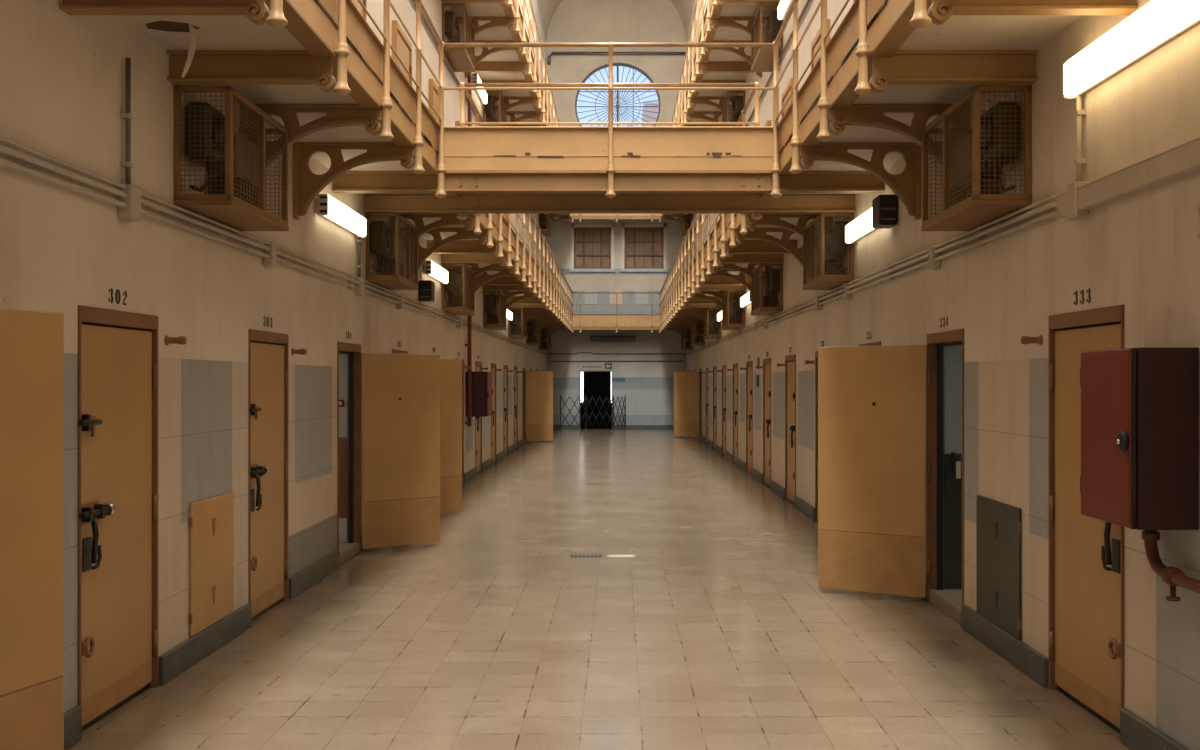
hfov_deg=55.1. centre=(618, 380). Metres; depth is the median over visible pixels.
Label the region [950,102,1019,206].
heater unit
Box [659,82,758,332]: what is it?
gallery railing
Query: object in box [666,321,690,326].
bracket
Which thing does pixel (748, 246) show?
beam
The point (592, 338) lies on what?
lamp
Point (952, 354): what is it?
wall
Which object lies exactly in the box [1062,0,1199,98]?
lamp
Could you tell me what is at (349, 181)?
girder
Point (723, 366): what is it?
door
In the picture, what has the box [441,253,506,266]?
bracket
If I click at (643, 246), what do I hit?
shutter
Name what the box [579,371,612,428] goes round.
door
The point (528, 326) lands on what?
heater unit
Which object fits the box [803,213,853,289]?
wire cage
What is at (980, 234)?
conduit
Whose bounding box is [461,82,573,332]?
gallery railing
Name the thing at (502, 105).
wire cage
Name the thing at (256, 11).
bracket
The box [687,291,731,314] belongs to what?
bracket
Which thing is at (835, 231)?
heater unit
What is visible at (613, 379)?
wall sign
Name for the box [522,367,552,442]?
door
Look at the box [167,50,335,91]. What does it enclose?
support beam
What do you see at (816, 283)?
tray
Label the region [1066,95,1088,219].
conduit
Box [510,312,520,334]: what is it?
heater unit
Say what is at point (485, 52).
bracket
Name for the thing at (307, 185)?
bracket
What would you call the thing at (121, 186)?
conduit
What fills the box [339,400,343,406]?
wall switch
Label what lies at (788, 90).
door
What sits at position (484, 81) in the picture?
bracket
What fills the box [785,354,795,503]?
door
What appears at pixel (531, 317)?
bracket
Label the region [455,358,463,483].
door frame
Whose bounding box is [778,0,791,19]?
lamp
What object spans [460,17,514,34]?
bracket
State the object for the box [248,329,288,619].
door
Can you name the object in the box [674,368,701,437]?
door
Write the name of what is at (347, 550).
threshold
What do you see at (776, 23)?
heater unit
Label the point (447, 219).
bracket
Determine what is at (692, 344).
tray
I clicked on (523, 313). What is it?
wire cage
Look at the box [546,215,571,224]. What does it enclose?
bracket
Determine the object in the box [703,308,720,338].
wire cage
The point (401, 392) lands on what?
door
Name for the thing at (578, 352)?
conduit
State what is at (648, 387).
wall
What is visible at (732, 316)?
heater unit
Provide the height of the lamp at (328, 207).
0.190 m
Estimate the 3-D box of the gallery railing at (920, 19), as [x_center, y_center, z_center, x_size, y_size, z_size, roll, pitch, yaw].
[1.397,-2.333,5.280,0.104,1.395,10.069,0,0,0]
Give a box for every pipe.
[465,72,471,425]
[1141,530,1199,600]
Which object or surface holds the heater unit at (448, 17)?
in the wire cage at (461, 59)
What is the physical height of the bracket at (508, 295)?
0.600 m
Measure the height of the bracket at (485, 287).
0.220 m
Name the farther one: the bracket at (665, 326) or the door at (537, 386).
the bracket at (665, 326)
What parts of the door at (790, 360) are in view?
kick plate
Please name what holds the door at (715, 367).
in the wall at (1139, 251)
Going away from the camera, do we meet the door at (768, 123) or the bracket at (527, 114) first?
the door at (768, 123)
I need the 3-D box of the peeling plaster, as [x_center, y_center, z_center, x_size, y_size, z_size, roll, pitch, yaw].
[-2.365,-1.747,6.100,0.269,0.274,0.174,0,0,-18]
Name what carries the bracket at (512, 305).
attached to the wall at (62, 75)
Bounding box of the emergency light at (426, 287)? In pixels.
[419,280,434,301]
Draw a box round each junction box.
[263,244,275,266]
[396,295,403,308]
[456,318,460,328]
[763,319,767,328]
[815,296,822,310]
[928,247,940,269]
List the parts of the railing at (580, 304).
post, rail, post, rail, post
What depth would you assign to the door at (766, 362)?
18.54 m
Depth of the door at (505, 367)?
26.16 m
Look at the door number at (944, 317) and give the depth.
8.41 m
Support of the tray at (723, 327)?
on the wire cage at (725, 297)
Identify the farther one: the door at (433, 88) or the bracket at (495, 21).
the bracket at (495, 21)
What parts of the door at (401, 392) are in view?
frame, kick plate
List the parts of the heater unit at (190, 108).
panel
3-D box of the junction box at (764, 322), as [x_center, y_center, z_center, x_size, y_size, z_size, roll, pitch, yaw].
[2.347,-0.910,18.400,0.070,0.160,0.100,0,0,0]
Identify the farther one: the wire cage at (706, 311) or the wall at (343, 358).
the wire cage at (706, 311)
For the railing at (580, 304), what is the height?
1.395 m
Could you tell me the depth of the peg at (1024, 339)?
6.47 m
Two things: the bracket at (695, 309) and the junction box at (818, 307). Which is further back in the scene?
the bracket at (695, 309)
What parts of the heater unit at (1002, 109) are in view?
panel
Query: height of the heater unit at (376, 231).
0.560 m
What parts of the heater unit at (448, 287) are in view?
panel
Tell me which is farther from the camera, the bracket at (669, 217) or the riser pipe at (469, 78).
the bracket at (669, 217)
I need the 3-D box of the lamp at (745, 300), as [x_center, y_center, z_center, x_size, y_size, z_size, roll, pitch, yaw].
[2.322,-1.470,20.744,0.120,0.190,1.512,0,0,0]
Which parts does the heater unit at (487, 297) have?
panel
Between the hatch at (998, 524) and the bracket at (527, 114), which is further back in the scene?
the bracket at (527, 114)
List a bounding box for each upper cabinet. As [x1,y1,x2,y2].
[466,371,491,416]
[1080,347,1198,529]
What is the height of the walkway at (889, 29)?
0.430 m
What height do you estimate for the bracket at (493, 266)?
0.600 m
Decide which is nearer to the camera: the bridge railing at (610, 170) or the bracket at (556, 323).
the bridge railing at (610, 170)
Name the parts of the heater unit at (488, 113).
panel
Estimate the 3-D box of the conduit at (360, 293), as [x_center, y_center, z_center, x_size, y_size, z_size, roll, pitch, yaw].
[-2.533,-1.125,11.250,0.075,0.590,0.120,0,0,0]
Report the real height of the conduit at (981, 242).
0.044 m
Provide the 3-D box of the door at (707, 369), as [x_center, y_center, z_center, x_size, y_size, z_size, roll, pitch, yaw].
[2.413,0.670,31.032,0.177,2.060,0.935,0,0,0]
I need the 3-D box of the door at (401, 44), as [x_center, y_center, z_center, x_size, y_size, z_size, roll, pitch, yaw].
[-2.551,-3.050,13.467,0.177,2.060,0.935,0,0,0]
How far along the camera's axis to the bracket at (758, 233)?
14.11 m
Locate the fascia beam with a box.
[444,126,772,170]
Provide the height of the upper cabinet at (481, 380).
0.760 m
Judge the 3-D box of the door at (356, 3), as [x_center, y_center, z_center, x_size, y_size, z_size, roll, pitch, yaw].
[-2.551,-3.050,10.953,0.177,2.060,0.935,0,0,0]
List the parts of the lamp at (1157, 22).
plate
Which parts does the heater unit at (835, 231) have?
panel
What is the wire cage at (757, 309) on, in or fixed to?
attached to the wall at (1139, 251)
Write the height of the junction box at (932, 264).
0.160 m
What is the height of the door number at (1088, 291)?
0.079 m
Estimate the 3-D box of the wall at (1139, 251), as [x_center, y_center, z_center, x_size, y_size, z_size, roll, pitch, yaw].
[4.482,-5.050,16.350,4.200,13.700,48.700,0,0,0]
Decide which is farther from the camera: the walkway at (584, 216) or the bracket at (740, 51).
the walkway at (584, 216)
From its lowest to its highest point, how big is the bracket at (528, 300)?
0.220 m
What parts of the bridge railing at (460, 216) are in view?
post, rail, rail, post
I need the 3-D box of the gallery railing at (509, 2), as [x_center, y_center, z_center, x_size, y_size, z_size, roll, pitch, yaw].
[-1.585,-6.112,24.816,0.104,1.395,29.021,0,0,0]
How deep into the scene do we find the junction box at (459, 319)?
18.15 m
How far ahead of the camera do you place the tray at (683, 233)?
37.39 m
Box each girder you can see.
[332,171,884,192]
[363,193,855,212]
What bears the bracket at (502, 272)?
attached to the wall at (62, 75)
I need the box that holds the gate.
[560,395,625,429]
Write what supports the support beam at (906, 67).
attached to the wall at (1139, 251)
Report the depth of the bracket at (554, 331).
39.25 m
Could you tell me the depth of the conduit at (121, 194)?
6.62 m
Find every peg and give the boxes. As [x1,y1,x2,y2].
[164,335,186,345]
[291,348,306,354]
[805,360,814,363]
[1020,335,1042,344]
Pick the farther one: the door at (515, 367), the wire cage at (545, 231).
the wire cage at (545, 231)
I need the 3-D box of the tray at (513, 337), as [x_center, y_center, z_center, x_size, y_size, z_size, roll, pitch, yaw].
[-2.402,-1.030,27.332,0.335,0.030,1.160,0,0,0]
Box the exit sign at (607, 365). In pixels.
[605,363,611,368]
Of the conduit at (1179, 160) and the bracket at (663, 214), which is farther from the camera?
the bracket at (663, 214)
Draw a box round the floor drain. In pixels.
[570,554,601,556]
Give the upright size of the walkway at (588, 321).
0.540 m
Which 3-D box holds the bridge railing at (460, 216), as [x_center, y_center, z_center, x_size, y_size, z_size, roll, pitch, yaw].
[-0.094,-2.333,11.672,3.106,1.395,0.099,0,0,0]
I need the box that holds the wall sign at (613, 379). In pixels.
[612,378,624,381]
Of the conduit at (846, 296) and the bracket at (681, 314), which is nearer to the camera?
the conduit at (846, 296)
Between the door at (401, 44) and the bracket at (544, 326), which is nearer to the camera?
the door at (401, 44)
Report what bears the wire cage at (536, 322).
attached to the wall at (62, 75)
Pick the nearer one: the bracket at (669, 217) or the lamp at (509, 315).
the lamp at (509, 315)
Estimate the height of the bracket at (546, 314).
0.220 m
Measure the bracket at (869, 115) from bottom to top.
0.600 m
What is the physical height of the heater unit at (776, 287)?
0.560 m
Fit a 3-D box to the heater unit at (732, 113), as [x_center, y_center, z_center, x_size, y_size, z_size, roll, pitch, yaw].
[2.262,-5.145,22.268,0.220,0.560,0.870,0,0,0]
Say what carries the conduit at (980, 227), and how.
attached to the wall at (1139, 251)
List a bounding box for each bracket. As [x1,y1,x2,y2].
[59,0,269,24]
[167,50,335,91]
[240,104,381,164]
[293,142,414,219]
[390,213,473,242]
[410,228,486,276]
[426,240,497,256]
[441,0,506,5]
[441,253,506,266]
[454,260,514,276]
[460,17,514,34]
[464,40,521,77]
[471,268,521,291]
[475,61,527,74]
[475,275,527,287]
[482,80,532,92]
[482,283,532,292]
[490,288,537,300]
[493,97,537,110]
[497,291,541,309]
[506,111,541,125]
[506,296,545,305]
[509,303,548,309]
[513,308,551,314]
[518,308,553,319]
[527,310,557,317]
[529,317,559,320]
[538,319,562,328]
[539,320,565,326]
[543,326,567,328]
[544,213,569,217]
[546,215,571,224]
[546,328,570,334]
[661,215,685,227]
[662,213,687,219]
[662,328,685,337]
[664,326,688,328]
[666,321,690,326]
[668,319,692,328]
[671,317,700,320]
[673,310,703,317]
[676,308,711,326]
[679,306,716,319]
[681,302,719,309]
[684,296,721,305]
[687,111,729,125]
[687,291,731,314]
[691,97,734,117]
[691,288,738,306]
[695,80,745,92]
[695,283,745,292]
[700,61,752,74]
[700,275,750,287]
[705,40,761,77]
[705,268,754,291]
[711,17,765,34]
[711,262,771,276]
[718,0,780,5]
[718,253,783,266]
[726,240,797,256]
[735,228,810,275]
[747,213,831,247]
[800,142,920,219]
[829,104,968,163]
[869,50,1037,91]
[928,0,1137,24]
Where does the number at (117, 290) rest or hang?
in the wall at (62, 75)
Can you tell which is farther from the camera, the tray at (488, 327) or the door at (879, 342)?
the tray at (488, 327)
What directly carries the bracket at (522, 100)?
attached to the wall at (62, 75)
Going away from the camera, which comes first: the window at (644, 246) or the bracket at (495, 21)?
the bracket at (495, 21)
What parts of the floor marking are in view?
lid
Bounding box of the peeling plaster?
[146,21,199,77]
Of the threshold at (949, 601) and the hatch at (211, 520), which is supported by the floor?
the threshold at (949, 601)
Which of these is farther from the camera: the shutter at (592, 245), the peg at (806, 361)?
the shutter at (592, 245)
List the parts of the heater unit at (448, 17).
panel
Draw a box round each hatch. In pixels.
[189,492,233,636]
[976,495,1021,640]
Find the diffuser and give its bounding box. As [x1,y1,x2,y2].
[477,74,486,103]
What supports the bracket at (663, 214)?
attached to the wall at (1139, 251)
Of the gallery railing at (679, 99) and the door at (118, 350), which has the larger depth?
the gallery railing at (679, 99)
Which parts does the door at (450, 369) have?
frame, kick plate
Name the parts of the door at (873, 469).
kick plate, frame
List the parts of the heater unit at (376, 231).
panel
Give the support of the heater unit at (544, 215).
in the wire cage at (545, 231)
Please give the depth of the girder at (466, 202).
11.60 m
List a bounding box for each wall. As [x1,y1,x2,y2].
[0,0,545,712]
[339,354,347,541]
[546,0,685,424]
[686,0,1199,749]
[944,345,961,588]
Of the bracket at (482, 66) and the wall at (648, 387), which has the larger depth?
the wall at (648, 387)
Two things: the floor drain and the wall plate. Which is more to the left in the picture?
the floor drain
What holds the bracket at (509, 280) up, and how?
attached to the wall at (62, 75)
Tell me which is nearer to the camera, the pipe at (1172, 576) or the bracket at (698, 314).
the pipe at (1172, 576)
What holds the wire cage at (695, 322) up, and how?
attached to the wall at (1139, 251)
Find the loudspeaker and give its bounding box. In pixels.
[872,194,896,228]
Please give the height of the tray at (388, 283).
0.030 m
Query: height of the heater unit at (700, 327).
0.560 m
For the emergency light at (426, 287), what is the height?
0.260 m
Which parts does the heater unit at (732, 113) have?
panel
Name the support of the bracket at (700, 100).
attached to the wall at (1139, 251)
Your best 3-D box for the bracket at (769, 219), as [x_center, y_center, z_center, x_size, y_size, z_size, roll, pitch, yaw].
[1.907,-1.580,12.870,0.950,0.600,0.090,0,0,0]
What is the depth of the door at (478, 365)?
21.14 m
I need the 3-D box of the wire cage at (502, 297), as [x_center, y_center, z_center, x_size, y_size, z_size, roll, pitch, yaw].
[-2.402,-1.360,22.302,0.335,0.690,1.160,0,0,0]
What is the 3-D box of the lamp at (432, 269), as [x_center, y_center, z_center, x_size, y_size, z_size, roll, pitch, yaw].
[-2.510,-1.490,15.794,0.120,0.190,1.512,0,0,0]
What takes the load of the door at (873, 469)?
in the wall at (1139, 251)
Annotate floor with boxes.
[67,429,1129,749]
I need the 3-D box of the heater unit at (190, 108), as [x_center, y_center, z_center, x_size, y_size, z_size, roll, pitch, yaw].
[-2.450,-1.365,7.178,0.220,0.560,0.870,0,0,0]
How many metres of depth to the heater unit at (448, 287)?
17.19 m
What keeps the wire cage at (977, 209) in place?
attached to the wall at (1139, 251)
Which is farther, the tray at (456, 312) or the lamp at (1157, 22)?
the tray at (456, 312)
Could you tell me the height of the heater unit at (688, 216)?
0.560 m
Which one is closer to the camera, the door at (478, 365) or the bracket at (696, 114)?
the door at (478, 365)
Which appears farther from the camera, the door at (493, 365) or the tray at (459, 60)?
the door at (493, 365)
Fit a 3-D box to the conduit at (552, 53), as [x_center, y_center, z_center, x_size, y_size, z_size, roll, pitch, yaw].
[-0.099,-11.420,40.650,4.862,0.440,0.120,0,0,0]
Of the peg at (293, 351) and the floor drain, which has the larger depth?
the floor drain
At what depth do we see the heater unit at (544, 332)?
37.11 m
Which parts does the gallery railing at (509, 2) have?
post, post, post, post, post, rail, post, rail, post, rail, post, post, post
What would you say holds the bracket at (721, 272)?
attached to the wall at (1139, 251)
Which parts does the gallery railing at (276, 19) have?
post, post, post, rail, rail, post, rail, post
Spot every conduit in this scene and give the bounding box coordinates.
[0,136,546,352]
[0,144,546,353]
[0,158,547,355]
[118,58,140,221]
[355,237,364,296]
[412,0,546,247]
[547,52,684,64]
[548,352,683,353]
[549,355,684,361]
[685,194,1055,352]
[685,201,1056,353]
[685,212,1056,355]
[686,0,810,246]
[843,244,851,299]
[1056,136,1199,217]
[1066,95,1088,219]
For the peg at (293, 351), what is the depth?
9.03 m
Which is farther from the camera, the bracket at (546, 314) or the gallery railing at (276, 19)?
the bracket at (546, 314)
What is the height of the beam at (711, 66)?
0.220 m
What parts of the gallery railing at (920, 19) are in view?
post, rail, post, rail, rail, post, post, post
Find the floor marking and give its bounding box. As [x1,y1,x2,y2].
[607,555,635,557]
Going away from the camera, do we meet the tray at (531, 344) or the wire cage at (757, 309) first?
the wire cage at (757, 309)
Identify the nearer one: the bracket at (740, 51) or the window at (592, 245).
the bracket at (740, 51)
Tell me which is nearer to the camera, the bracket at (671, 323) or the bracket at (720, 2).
the bracket at (720, 2)
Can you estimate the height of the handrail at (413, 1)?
0.044 m
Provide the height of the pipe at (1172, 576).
0.305 m
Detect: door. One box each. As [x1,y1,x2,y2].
[0,309,63,749]
[78,305,157,730]
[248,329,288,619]
[337,342,439,551]
[352,0,365,19]
[392,20,411,85]
[392,349,461,514]
[429,79,437,122]
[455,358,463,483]
[475,361,481,472]
[491,363,496,463]
[503,365,507,454]
[514,366,517,448]
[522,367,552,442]
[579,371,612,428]
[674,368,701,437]
[705,367,708,442]
[713,366,716,447]
[722,365,725,454]
[733,363,737,463]
[746,361,752,472]
[763,358,770,485]
[764,120,770,125]
[781,78,792,118]
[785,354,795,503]
[811,19,829,70]
[815,351,817,521]
[817,329,963,603]
[859,341,880,345]
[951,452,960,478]
[1048,305,1123,732]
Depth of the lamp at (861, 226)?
10.86 m
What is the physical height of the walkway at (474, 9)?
0.430 m
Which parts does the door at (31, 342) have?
kick plate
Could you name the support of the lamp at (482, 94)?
attached to the wall at (62, 75)
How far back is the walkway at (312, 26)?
7.44 m
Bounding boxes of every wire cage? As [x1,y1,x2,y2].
[174,86,288,230]
[366,213,418,289]
[442,3,474,71]
[442,264,474,315]
[483,91,505,125]
[483,291,506,329]
[509,308,526,338]
[526,319,540,345]
[539,213,550,235]
[539,328,550,349]
[681,213,692,235]
[681,328,692,349]
[691,319,704,345]
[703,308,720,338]
[722,91,744,125]
[722,291,744,329]
[751,3,782,71]
[751,264,782,315]
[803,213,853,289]
[921,86,1031,230]
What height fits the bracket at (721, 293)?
0.600 m
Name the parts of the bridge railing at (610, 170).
post, rail, rail, post, post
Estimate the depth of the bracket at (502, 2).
16.63 m
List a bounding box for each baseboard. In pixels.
[64,439,526,749]
[553,425,673,428]
[697,434,1188,749]
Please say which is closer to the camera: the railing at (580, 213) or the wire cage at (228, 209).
the wire cage at (228, 209)
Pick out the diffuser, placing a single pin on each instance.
(482, 94)
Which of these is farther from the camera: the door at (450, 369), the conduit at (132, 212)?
the door at (450, 369)
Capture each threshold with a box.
[339,543,358,564]
[929,589,961,623]
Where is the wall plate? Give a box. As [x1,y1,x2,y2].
[756,375,758,386]
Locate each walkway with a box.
[119,0,568,317]
[449,0,571,221]
[572,213,660,220]
[572,314,660,329]
[660,0,1081,317]
[661,0,776,221]
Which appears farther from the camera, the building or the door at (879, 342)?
the building
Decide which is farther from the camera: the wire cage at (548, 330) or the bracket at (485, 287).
the wire cage at (548, 330)
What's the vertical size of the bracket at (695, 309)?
0.600 m
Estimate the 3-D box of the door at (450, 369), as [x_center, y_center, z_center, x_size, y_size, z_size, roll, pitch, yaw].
[-2.478,0.670,13.872,0.440,2.060,1.773,0,0,20]
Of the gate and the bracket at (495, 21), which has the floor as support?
the gate
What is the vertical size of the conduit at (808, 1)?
0.044 m
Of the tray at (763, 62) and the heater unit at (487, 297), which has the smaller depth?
the tray at (763, 62)
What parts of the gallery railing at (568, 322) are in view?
post, post, post, post, post, post, post, post, post, rail, post, post, rail, post, post, post, post, post, post, post, post, post, post, post, post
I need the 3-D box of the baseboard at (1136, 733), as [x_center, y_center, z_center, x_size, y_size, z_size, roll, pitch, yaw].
[2.367,1.617,16.335,0.030,0.165,48.670,0,0,0]
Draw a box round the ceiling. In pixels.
[537,0,694,42]
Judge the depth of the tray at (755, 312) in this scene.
17.04 m
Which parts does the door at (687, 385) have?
kick plate, frame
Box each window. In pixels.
[569,224,614,271]
[571,58,664,125]
[620,224,667,271]
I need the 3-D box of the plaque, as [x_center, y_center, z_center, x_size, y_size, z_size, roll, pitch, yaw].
[-0.980,-0.500,40.692,0.840,0.120,0.016,0,0,0]
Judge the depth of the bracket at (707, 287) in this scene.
21.66 m
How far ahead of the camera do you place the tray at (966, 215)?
7.05 m
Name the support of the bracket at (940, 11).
attached to the wall at (1139, 251)
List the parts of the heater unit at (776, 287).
panel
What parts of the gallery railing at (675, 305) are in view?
post, post, post, post, post, post, post, post, post, post, post, post, post, post, rail, post, post, post, rail, post, post, post, post, post, post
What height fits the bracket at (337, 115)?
0.600 m
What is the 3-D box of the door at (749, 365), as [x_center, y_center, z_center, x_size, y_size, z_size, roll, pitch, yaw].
[2.413,0.670,20.973,0.177,2.060,0.935,0,0,0]
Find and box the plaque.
[579,365,602,368]
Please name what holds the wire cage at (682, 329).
attached to the wall at (1139, 251)
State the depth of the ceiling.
39.47 m
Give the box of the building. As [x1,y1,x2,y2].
[641,101,658,125]
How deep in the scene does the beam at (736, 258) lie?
16.63 m
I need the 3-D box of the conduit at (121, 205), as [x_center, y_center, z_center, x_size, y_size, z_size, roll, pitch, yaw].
[-2.546,-0.900,16.375,0.049,0.044,48.550,0,0,0]
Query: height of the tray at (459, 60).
0.030 m
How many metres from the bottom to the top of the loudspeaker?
0.260 m
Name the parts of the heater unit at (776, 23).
panel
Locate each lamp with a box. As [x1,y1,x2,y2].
[317,194,365,236]
[424,260,447,283]
[472,73,486,103]
[506,309,512,319]
[590,336,634,340]
[717,311,721,320]
[740,292,750,306]
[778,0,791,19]
[845,208,874,243]
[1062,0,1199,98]
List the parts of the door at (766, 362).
kick plate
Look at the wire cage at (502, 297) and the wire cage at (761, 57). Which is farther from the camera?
the wire cage at (502, 297)
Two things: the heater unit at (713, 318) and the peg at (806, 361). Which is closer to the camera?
the peg at (806, 361)
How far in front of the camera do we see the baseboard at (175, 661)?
7.26 m
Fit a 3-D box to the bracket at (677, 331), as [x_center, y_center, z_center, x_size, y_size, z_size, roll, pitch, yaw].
[1.907,-1.580,39.278,0.950,0.600,0.090,0,0,0]
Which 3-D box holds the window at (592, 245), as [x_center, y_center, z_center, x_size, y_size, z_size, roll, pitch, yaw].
[-0.940,-4.700,40.730,1.620,1.680,0.240,0,0,0]
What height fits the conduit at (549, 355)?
0.236 m
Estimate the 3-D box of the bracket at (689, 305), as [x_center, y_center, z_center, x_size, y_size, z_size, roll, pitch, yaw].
[1.907,-1.770,26.703,0.950,0.220,0.100,0,0,0]
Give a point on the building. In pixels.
(652, 103)
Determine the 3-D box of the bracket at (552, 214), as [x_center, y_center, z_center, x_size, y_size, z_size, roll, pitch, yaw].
[-2.095,-5.360,38.020,0.950,0.600,0.090,0,0,0]
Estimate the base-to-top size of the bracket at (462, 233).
0.600 m
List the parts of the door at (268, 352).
kick plate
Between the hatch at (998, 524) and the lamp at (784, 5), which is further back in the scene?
the lamp at (784, 5)
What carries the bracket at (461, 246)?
attached to the wall at (62, 75)
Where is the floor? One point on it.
(720, 632)
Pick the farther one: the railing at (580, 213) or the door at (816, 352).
the railing at (580, 213)
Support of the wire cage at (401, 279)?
attached to the wall at (62, 75)
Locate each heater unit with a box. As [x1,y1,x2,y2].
[185,102,258,207]
[370,222,394,274]
[445,12,461,42]
[445,270,461,306]
[485,96,498,121]
[485,295,498,323]
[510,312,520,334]
[527,325,535,341]
[540,213,546,227]
[540,331,546,346]
[685,213,690,227]
[685,331,690,346]
[695,325,703,341]
[709,312,719,334]
[729,295,742,323]
[730,96,742,121]
[763,12,779,42]
[763,270,779,306]
[825,222,848,274]
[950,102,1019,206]
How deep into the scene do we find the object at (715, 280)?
20.40 m
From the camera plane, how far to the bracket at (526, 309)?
27.93 m
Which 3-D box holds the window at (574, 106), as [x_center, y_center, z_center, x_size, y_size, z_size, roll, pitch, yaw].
[-0.045,-9.750,40.803,3.320,3.320,0.266,0,0,0]
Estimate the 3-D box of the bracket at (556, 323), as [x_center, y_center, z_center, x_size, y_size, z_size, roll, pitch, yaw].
[-2.095,-1.770,35.505,0.950,0.220,0.100,0,0,0]
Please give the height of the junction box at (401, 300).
0.160 m
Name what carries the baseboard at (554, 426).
attached to the wall at (648, 387)
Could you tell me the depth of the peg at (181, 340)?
6.51 m
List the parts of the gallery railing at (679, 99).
post, post, rail, post, rail, post, rail, post, post, post, post, post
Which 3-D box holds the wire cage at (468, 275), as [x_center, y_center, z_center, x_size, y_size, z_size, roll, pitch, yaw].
[-2.402,-1.360,17.273,0.335,0.690,1.160,0,0,0]
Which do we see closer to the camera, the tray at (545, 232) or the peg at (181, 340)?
the peg at (181, 340)
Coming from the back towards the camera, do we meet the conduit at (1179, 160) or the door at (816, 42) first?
the door at (816, 42)
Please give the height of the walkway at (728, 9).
0.430 m
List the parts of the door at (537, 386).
frame, kick plate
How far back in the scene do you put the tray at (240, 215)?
7.05 m
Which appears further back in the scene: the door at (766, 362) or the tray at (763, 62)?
the door at (766, 362)
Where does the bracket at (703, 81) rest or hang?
attached to the wall at (1139, 251)
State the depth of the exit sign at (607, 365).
40.67 m
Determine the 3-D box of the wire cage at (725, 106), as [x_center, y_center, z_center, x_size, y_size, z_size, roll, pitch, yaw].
[2.215,-5.140,22.302,0.335,0.690,1.160,0,0,0]
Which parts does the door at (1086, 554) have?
kick plate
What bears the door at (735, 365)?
in the wall at (1139, 251)
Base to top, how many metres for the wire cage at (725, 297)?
0.690 m
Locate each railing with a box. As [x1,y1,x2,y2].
[265,0,446,197]
[435,42,781,197]
[457,82,762,219]
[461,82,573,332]
[506,0,573,222]
[573,292,660,332]
[579,213,653,221]
[658,0,718,221]
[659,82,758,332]
[770,0,931,197]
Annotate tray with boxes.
[174,200,288,230]
[366,278,418,289]
[442,309,474,315]
[443,49,474,71]
[483,326,506,329]
[509,336,526,338]
[526,343,540,345]
[541,230,550,235]
[681,230,691,235]
[691,343,704,345]
[703,336,720,338]
[722,326,744,329]
[751,49,782,71]
[751,309,782,315]
[803,278,853,289]
[921,200,1031,230]
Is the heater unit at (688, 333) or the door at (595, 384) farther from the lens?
the door at (595, 384)
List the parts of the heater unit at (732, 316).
panel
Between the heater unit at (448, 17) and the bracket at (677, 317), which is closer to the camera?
the heater unit at (448, 17)
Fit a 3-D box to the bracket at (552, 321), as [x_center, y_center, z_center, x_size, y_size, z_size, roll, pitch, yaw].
[-2.095,-1.580,34.248,0.950,0.600,0.090,0,0,0]
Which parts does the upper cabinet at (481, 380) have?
knob, door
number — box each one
[109,288,126,304]
[263,316,271,327]
[940,317,947,326]
[1074,288,1090,304]
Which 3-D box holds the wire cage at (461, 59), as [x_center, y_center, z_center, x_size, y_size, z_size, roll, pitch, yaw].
[-2.402,-5.140,17.273,0.335,0.690,1.160,0,0,0]
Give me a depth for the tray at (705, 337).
26.83 m
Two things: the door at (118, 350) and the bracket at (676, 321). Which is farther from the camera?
the bracket at (676, 321)
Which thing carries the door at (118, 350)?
in the wall at (62, 75)
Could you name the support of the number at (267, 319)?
in the wall at (62, 75)
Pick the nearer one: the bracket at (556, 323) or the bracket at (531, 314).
the bracket at (531, 314)
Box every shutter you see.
[576,229,608,266]
[626,229,661,266]
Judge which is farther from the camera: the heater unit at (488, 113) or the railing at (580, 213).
the railing at (580, 213)
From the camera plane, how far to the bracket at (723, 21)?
17.88 m
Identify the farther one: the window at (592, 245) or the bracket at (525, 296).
the window at (592, 245)
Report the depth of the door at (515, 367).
28.69 m
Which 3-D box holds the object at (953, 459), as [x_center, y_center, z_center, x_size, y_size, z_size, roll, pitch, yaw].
[2.590,0.650,8.821,0.075,0.200,0.064,0,0,0]
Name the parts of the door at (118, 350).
kick plate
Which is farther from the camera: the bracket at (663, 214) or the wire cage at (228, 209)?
the bracket at (663, 214)
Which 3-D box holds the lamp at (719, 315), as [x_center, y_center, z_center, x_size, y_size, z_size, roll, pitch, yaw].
[2.322,-1.470,25.794,0.120,0.190,1.512,0,0,0]
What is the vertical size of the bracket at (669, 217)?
0.600 m
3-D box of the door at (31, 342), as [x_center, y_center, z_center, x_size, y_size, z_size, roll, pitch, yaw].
[-2.546,0.670,3.842,0.293,2.060,1.815,0,0,10]
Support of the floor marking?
on the floor
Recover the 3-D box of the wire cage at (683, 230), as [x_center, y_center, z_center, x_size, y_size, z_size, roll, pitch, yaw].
[2.215,-5.140,37.392,0.335,0.690,1.160,0,0,0]
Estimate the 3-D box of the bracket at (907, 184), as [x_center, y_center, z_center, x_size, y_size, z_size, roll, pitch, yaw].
[1.907,-1.580,9.098,0.950,0.600,0.090,0,0,0]
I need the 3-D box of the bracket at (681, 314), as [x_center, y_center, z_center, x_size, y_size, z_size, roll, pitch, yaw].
[1.907,-1.770,30.475,0.950,0.220,0.100,0,0,0]
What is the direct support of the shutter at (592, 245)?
attached to the window at (592, 245)
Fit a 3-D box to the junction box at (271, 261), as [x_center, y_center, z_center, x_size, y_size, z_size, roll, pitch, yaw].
[-2.535,-0.910,8.350,0.070,0.160,0.100,0,0,0]

